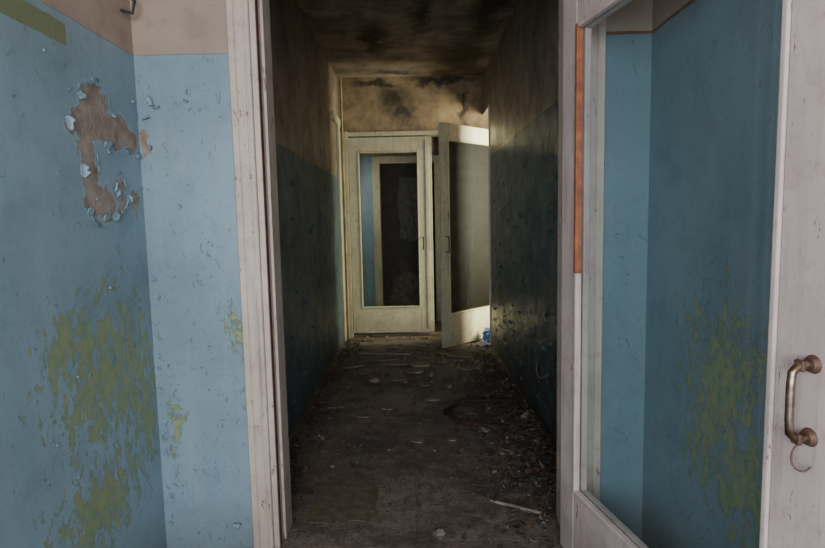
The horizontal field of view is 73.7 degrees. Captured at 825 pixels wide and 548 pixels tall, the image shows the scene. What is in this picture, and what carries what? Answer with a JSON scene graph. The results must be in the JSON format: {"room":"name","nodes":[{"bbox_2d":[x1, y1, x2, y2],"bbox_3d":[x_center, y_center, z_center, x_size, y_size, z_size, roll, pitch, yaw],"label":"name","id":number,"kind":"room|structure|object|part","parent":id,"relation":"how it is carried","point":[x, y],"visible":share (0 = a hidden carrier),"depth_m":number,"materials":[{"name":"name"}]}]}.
{"room":"abandoned building corridor","nodes":[
{"label":"abandoned building corridor","id":0,"kind":"room"},
{"bbox_2d":[0,0,166,547],"bbox_3d":[-1.114,-0.096,-0.012,0.200,2.840,4.200,-1,6,0],"label":"wall","id":1,"kind":"structure","parent":0,"point":[50,245],"depth_m":1.64,"materials":[{"name":"blue paint"}]},
{"bbox_2d":[8,47,154,530],"bbox_3d":[-0.999,0.084,1.768,0.022,1.536,0.663,-1,6,0],"label":"peeling paint curls","id":2,"kind":"object","parent":1,"relation":"attached to","point":[84,168],"visible":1,"depth_m":1.77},
{"bbox_2d":[120,0,135,14],"bbox_3d":[-1.005,-0.954,1.949,0.057,0.069,0.021,-1,6,0],"label":"wall hook","id":3,"kind":"object","parent":1,"relation":"attached to","point":[134,1],"visible":1,"depth_m":1.94,"materials":[{"name":"metal"}]},
{"bbox_2d":[269,0,342,436],"bbox_3d":[-0.837,-0.509,4.143,0.188,2.840,3.850,-1,6,0],"label":"wall","id":4,"kind":"structure","parent":0,"point":[304,80],"depth_m":4.00,"materials":[{"name":"blue paint"}]},
{"bbox_2d":[330,111,346,341],"bbox_3d":[-0.762,-0.436,5.733,0.035,2.380,0.500,-1,6,0],"label":"door frame","id":5,"kind":"structure","parent":4,"relation":"attached to","point":[338,149],"depth_m":5.85,"materials":[{"name":"beige paint"}]},
{"bbox_2d":[339,76,349,338],"bbox_3d":[-0.740,-0.693,5.989,0.028,2.840,0.027,-1,6,0],"label":"pipe","id":6,"kind":"object","parent":4,"relation":"attached to","point":[340,77],"visible":1,"depth_m":5.98,"materials":[{"name":"paint"}]},
{"bbox_2d":[130,0,652,547],"bbox_3d":[-0.063,-0.331,2.153,2.312,2.840,0.150,-1,6,0],"label":"wall","id":7,"kind":"structure","parent":0,"point":[188,180],"depth_m":2.11,"materials":[{"name":"blue paint"}]},
{"bbox_2d":[142,88,241,528],"bbox_3d":[-0.852,0.165,2.109,0.300,1.711,0.029,-1,6,0],"label":"peeling paint curls","id":8,"kind":"object","parent":7,"relation":"attached to","point":[148,99],"visible":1,"depth_m":2.12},
{"bbox_2d":[255,0,281,547],"bbox_3d":[-0.554,-0.045,2.111,0.003,2.300,0.024,-1,6,0],"label":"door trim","id":9,"kind":"structure","parent":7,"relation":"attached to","point":[256,7],"depth_m":2.11,"materials":[{"name":"white wood"}]},
{"bbox_2d":[225,0,606,547],"bbox_3d":[0.030,-0.123,2.172,1.385,2.420,0.197,-1,6,0],"label":"door frame","id":10,"kind":"structure","parent":7,"relation":"attached to","point":[237,11],"depth_m":2.11,"materials":[{"name":"paint"}]},
{"bbox_2d":[296,0,518,77],"bbox_3d":[0.759,-1.945,3.277,4.400,0.120,11.500,-1,6,0],"label":"ceiling","id":11,"kind":"structure","parent":0,"point":[357,38],"depth_m":4.57,"materials":[{"name":"beige paint"}]},
{"bbox_2d":[380,163,435,299],"bbox_3d":[0.271,-0.918,8.069,2.420,2.840,2.000,-1,6,0],"label":"wall","id":12,"kind":"structure","parent":0,"point":[399,255],"depth_m":8.98,"materials":[{"name":"brown paint"}]},
{"bbox_2d":[380,175,433,240],"bbox_3d":[0.270,-0.942,7.846,2.120,0.931,0.099,-1,6,0],"label":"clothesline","id":13,"kind":"object","parent":12,"relation":"hanging from","point":[407,206],"visible":0.66,"depth_m":7.85,"materials":[{"name":"fabric"}]},
{"bbox_3d":[0.261,-1.394,7.802,2.120,0.023,0.024,-1,6,0],"label":"rail","id":14,"kind":"part","parent":13,"relation":"part of","materials":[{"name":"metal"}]},
{"bbox_2d":[337,75,487,131],"bbox_3d":[1.025,-0.742,6.119,3.920,2.840,0.120,-1,6,0],"label":"wall","id":15,"kind":"structure","parent":0,"point":[404,103],"depth_m":5.95,"materials":[{"name":"paint"}]},
{"bbox_2d":[340,131,353,337],"bbox_3d":[-0.729,-0.414,6.071,0.090,2.270,0.028,-1,6,0],"label":"post","id":16,"kind":"object","parent":15,"relation":"attached to","point":[344,132],"visible":0.5,"depth_m":6.05,"materials":[{"name":"beige paint"}]},
{"bbox_2d":[348,136,433,332],"bbox_3d":[-0.228,-0.414,6.061,0.905,2.150,0.092,-1,6,0],"label":"door leaf","id":17,"kind":"structure","parent":15,"relation":"in","point":[406,318],"depth_m":6.07,"materials":[{"name":"beige paint"}]},
{"bbox_3d":[-0.272,-1.410,5.982,0.660,0.150,0.040,-1,6,0],"label":"rail","id":18,"kind":"part","parent":17,"relation":"part of","materials":[{"name":"beige paint"}]},
{"bbox_3d":[-0.231,0.515,6.171,0.660,0.280,0.040,-1,6,0],"label":"rail","id":19,"kind":"part","parent":17,"relation":"part of","materials":[{"name":"beige paint"}]},
{"bbox_2d":[347,130,437,136],"bbox_3d":[0.161,-1.530,5.965,1.915,0.045,0.026,-1,6,0],"label":"header","id":20,"kind":"object","parent":15,"relation":"attached to","point":[435,132],"visible":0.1,"depth_m":5.95,"materials":[{"name":"beige paint"}]},
{"bbox_2d":[348,135,437,137],"bbox_3d":[0.140,-1.537,6.039,1.695,0.044,0.120,-1,6,0],"label":"door frame","id":21,"kind":"structure","parent":15,"relation":"attached to","point":[407,135],"depth_m":6.02,"materials":[{"name":"beige paint"}]},
{"bbox_2d":[438,122,489,347],"bbox_3d":[0.650,-0.398,5.714,0.985,2.210,0.092,-7,8,-44],"label":"door leaf","id":22,"kind":"structure","parent":15,"relation":"in","point":[464,326],"depth_m":5.47,"materials":[{"name":"beige paint"}]},
{"bbox_3d":[0.611,-1.423,5.622,0.800,0.150,0.040,-7,8,-44],"label":"rail","id":23,"kind":"part","parent":22,"relation":"part of","materials":[{"name":"beige paint"}]},
{"bbox_3d":[0.652,0.542,5.815,0.800,0.320,0.040,-7,8,-44],"label":"rail","id":24,"kind":"part","parent":22,"relation":"part of","materials":[{"name":"beige paint"}]},
{"bbox_2d":[359,137,489,319],"bbox_3d":[0.273,-0.814,7.015,2.420,2.840,0.120,-1,6,0],"label":"wall","id":25,"kind":"structure","parent":0,"point":[464,159],"depth_m":6.97,"materials":[{"name":"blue paint"}]},
{"bbox_2d":[372,155,440,320],"bbox_3d":[-0.049,-0.438,7.033,0.880,2.100,0.155,-1,6,0],"label":"door frame","id":26,"kind":"structure","parent":25,"relation":"attached to","point":[375,159],"depth_m":6.94,"materials":[{"name":"beige paint"}]},
{"bbox_2d":[281,299,643,547],"bbox_3d":[0.821,1.000,3.566,4.400,0.120,11.500,-1,6,0],"label":"floor","id":27,"kind":"structure","parent":0,"point":[394,521],"depth_m":3.00,"materials":[{"name":"concrete"}]},
{"bbox_2d":[308,478,378,524],"bbox_3d":[-0.323,1.057,2.573,0.331,0.003,0.412,-2,6,-5],"label":"scrap","id":28,"kind":"object","parent":27,"relation":"on","point":[344,510],"visible":1,"depth_m":2.56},
{"bbox_2d":[360,351,416,354],"bbox_3d":[-0.234,0.774,5.401,0.550,0.012,0.100,-1,6,7],"label":"board","id":29,"kind":"object","parent":27,"relation":"on","point":[362,352],"visible":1,"depth_m":5.39,"materials":[{"name":"wood"}]},
{"bbox_2d":[354,332,441,336],"bbox_3d":[0.164,0.677,6.256,1.720,0.020,0.100,-1,6,0],"label":"threshold","id":30,"kind":"object","parent":27,"relation":"on","point":[396,333],"visible":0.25,"depth_m":6.21,"materials":[{"name":"brown wood"}]},
{"bbox_2d":[359,339,441,345],"bbox_3d":[-0.085,0.727,5.819,0.950,0.018,0.130,-2,6,-3],"label":"board","id":31,"kind":"object","parent":27,"relation":"on","point":[436,340],"visible":0.54,"depth_m":5.80,"materials":[{"name":"brown wood"}]},
{"bbox_2d":[388,271,418,305],"bbox_3d":[-0.034,0.252,7.766,0.563,0.580,0.510,2,7,31],"label":"heap","id":32,"kind":"object","parent":27,"relation":"on","point":[405,289],"visible":0.56,"depth_m":7.61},
{"bbox_2d":[288,335,559,547],"bbox_3d":[0.040,0.930,3.412,1.540,0.080,6.356,-1,6,0],"label":"rubble","id":33,"kind":"object","parent":27,"relation":"on","point":[536,440],"visible":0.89,"depth_m":3.35,"materials":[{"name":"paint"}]},
{"bbox_2d":[466,166,479,309],"bbox_3d":[0.733,-0.350,6.689,0.024,1.946,0.559,2,6,26],"label":"handle","id":34,"kind":"object","parent":27,"relation":"on","point":[478,166],"visible":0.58,"depth_m":6.69,"materials":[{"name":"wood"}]},
{"bbox_2d":[475,341,487,345],"bbox_3d":[0.710,0.709,5.648,0.135,0.054,0.085,-1,6,0],"label":"paper","id":35,"kind":"object","parent":27,"relation":"on","point":[481,343],"visible":1,"depth_m":5.63,"materials":[{"name":"white paper"}]},
{"bbox_2d":[443,398,522,428],"bbox_3d":[0.471,0.915,3.647,0.528,0.056,0.532,-1,6,0],"label":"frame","id":36,"kind":"object","parent":27,"relation":"on","point":[447,410],"visible":0.85,"depth_m":3.65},
{"bbox_2d":[482,327,489,342],"bbox_3d":[0.799,0.636,5.787,0.134,0.167,0.149,2,6,26],"label":"bag","id":37,"kind":"object","parent":27,"relation":"on","point":[486,334],"visible":0.56,"depth_m":5.76,"materials":[{"name":"plastic"}]},
{"bbox_2d":[490,499,541,514],"bbox_3d":[0.462,1.046,2.475,0.240,0.012,0.014,2,6,30],"label":"plank","id":38,"kind":"object","parent":27,"relation":"on","point":[491,500],"visible":0.99,"depth_m":2.47,"materials":[{"name":"beige wood"}]},
{"bbox_2d":[560,0,583,547],"bbox_3d":[0.590,-0.027,2.017,0.042,2.205,0.105,-2,6,-11],"label":"door frame","id":39,"kind":"structure","parent":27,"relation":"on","point":[570,7],"depth_m":2.02,"materials":[{"name":"white wood"}]},
{"bbox_2d":[572,273,580,493],"bbox_3d":[0.596,0.405,1.996,0.024,0.820,0.017,-2,6,-11],"label":"bead","id":40,"kind":"object","parent":39,"relation":"attached to","point":[577,276],"visible":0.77,"depth_m":1.99,"materials":[{"name":"white paint"}]},
{"bbox_2d":[573,23,582,272],"bbox_3d":[0.578,-0.429,1.917,0.024,0.855,0.016,-2,6,-11],"label":"bead","id":41,"kind":"object","parent":39,"relation":"attached to","point":[578,30],"visible":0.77,"depth_m":1.91},
{"bbox_2d":[580,26,591,491],"bbox_3d":[0.616,-0.022,1.960,0.024,1.675,0.017,-2,6,-11],"label":"bead","id":42,"kind":"object","parent":39,"relation":"attached to","point":[587,30],"visible":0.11,"depth_m":1.95,"materials":[{"name":"white paint"}]},
{"bbox_2d":[577,0,608,22],"bbox_3d":[0.663,-0.948,1.452,0.040,0.265,0.858,-2,6,-11],"label":"rail","id":43,"kind":"object","parent":39,"relation":"attached to","point":[585,7],"visible":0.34,"depth_m":1.81,"materials":[{"name":"white paint"}]},
{"bbox_2d":[578,0,631,27],"bbox_3d":[0.666,-0.807,1.466,0.054,0.017,0.824,-2,6,-11],"label":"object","id":44,"kind":"structure","parent":43,"relation":"attached to","point":[608,8],"depth_m":1.74,"materials":[{"name":"white paint"}]},
{"bbox_2d":[573,495,626,547],"bbox_3d":[0.704,0.983,1.641,0.040,0.265,0.858,-2,6,-11],"label":"rail","id":45,"kind":"object","parent":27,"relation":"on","point":[589,531],"visible":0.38,"depth_m":1.94,"materials":[{"name":"white paint"}]},
{"bbox_2d":[574,491,637,547],"bbox_3d":[0.686,0.843,1.625,0.024,0.017,0.824,-2,6,-11],"label":"bead","id":46,"kind":"object","parent":45,"relation":"on","point":[606,521],"visible":1,"depth_m":1.82,"materials":[{"name":"white paint"}]},
{"bbox_2d":[582,490,648,547],"bbox_3d":[0.715,0.842,1.630,0.024,0.017,0.824,-2,6,-11],"label":"bead","id":47,"kind":"object","parent":45,"relation":"on","point":[593,499],"visible":0.81,"depth_m":1.82,"materials":[{"name":"white paint"}]},
{"bbox_2d":[768,0,824,547],"bbox_3d":[0.785,0.065,1.036,0.042,2.205,0.187,-2,6,-11],"label":"stile","id":48,"kind":"object","parent":27,"relation":"on","point":[797,499],"visible":1,"depth_m":1.06,"materials":[{"name":"white paint"}]},
{"bbox_2d":[759,0,791,547],"bbox_3d":[0.750,0.057,1.133,0.024,1.675,0.017,-2,6,-11],"label":"bead","id":49,"kind":"object","parent":48,"relation":"attached to","point":[787,4],"visible":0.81,"depth_m":1.12,"materials":[{"name":"white paint"}]},
{"bbox_2d":[784,361,811,442],"bbox_3d":[0.739,0.245,1.052,0.056,0.159,0.016,-2,6,-11],"label":"handle grip","id":50,"kind":"object","parent":48,"relation":"attached to","point":[792,373],"visible":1,"depth_m":1.04,"materials":[{"name":"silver metal"}]},
{"bbox_2d":[790,432,802,445],"bbox_3d":[0.739,0.317,1.058,0.010,0.022,0.022,-2,6,-11],"label":"ferrule","id":51,"kind":"object","parent":50,"relation":"attached to","point":[799,436],"visible":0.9,"depth_m":1.05,"materials":[{"name":"metal"}]},
{"bbox_2d":[794,359,805,371],"bbox_3d":[0.736,0.174,1.044,0.010,0.022,0.022,-2,6,-11],"label":"ferrule","id":52,"kind":"object","parent":50,"relation":"on","point":[802,362],"visible":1,"depth_m":1.03,"materials":[{"name":"metal"}]},
{"bbox_2d":[790,445,810,471],"bbox_3d":[0.753,0.351,1.066,0.031,0.064,0.019,-1,6,5],"label":"wire hook","id":53,"kind":"object","parent":50,"relation":"hanging from","point":[795,446],"visible":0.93,"depth_m":1.07,"materials":[{"name":"metal"}]},
{"bbox_2d":[799,427,817,446],"bbox_3d":[0.763,0.316,1.063,0.012,0.038,0.038,-2,6,-11],"label":"rosette","id":54,"kind":"object","parent":48,"relation":"attached to","point":[812,441],"visible":0.85,"depth_m":1.05,"materials":[{"name":"metal"}]},
{"bbox_2d":[804,355,821,373],"bbox_3d":[0.760,0.173,1.049,0.012,0.038,0.038,-2,6,-11],"label":"rosette","id":55,"kind":"object","parent":48,"relation":"attached to","point":[816,368],"visible":0.8,"depth_m":1.04,"materials":[{"name":"metal"}]},
{"bbox_2d":[483,0,558,445],"bbox_3d":[0.849,-0.545,4.143,0.180,2.840,3.850,-1,6,0],"label":"wall","id":56,"kind":"structure","parent":0,"point":[520,78],"depth_m":3.80,"materials":[{"name":"blue paint"}]},
{"bbox_2d":[488,105,490,344],"bbox_3d":[0.863,-0.474,5.575,0.175,2.420,0.015,-1,6,0],"label":"trim","id":57,"kind":"structure","parent":56,"relation":"attached to","point":[488,105],"depth_m":5.57,"materials":[{"name":"paint"}]},
{"bbox_2d":[641,0,782,547],"bbox_3d":[0.997,-0.140,-0.012,0.200,2.840,4.200,-1,6,0],"label":"wall","id":58,"kind":"structure","parent":0,"point":[715,64],"depth_m":1.67,"materials":[{"name":"blue paint"}]}
]}

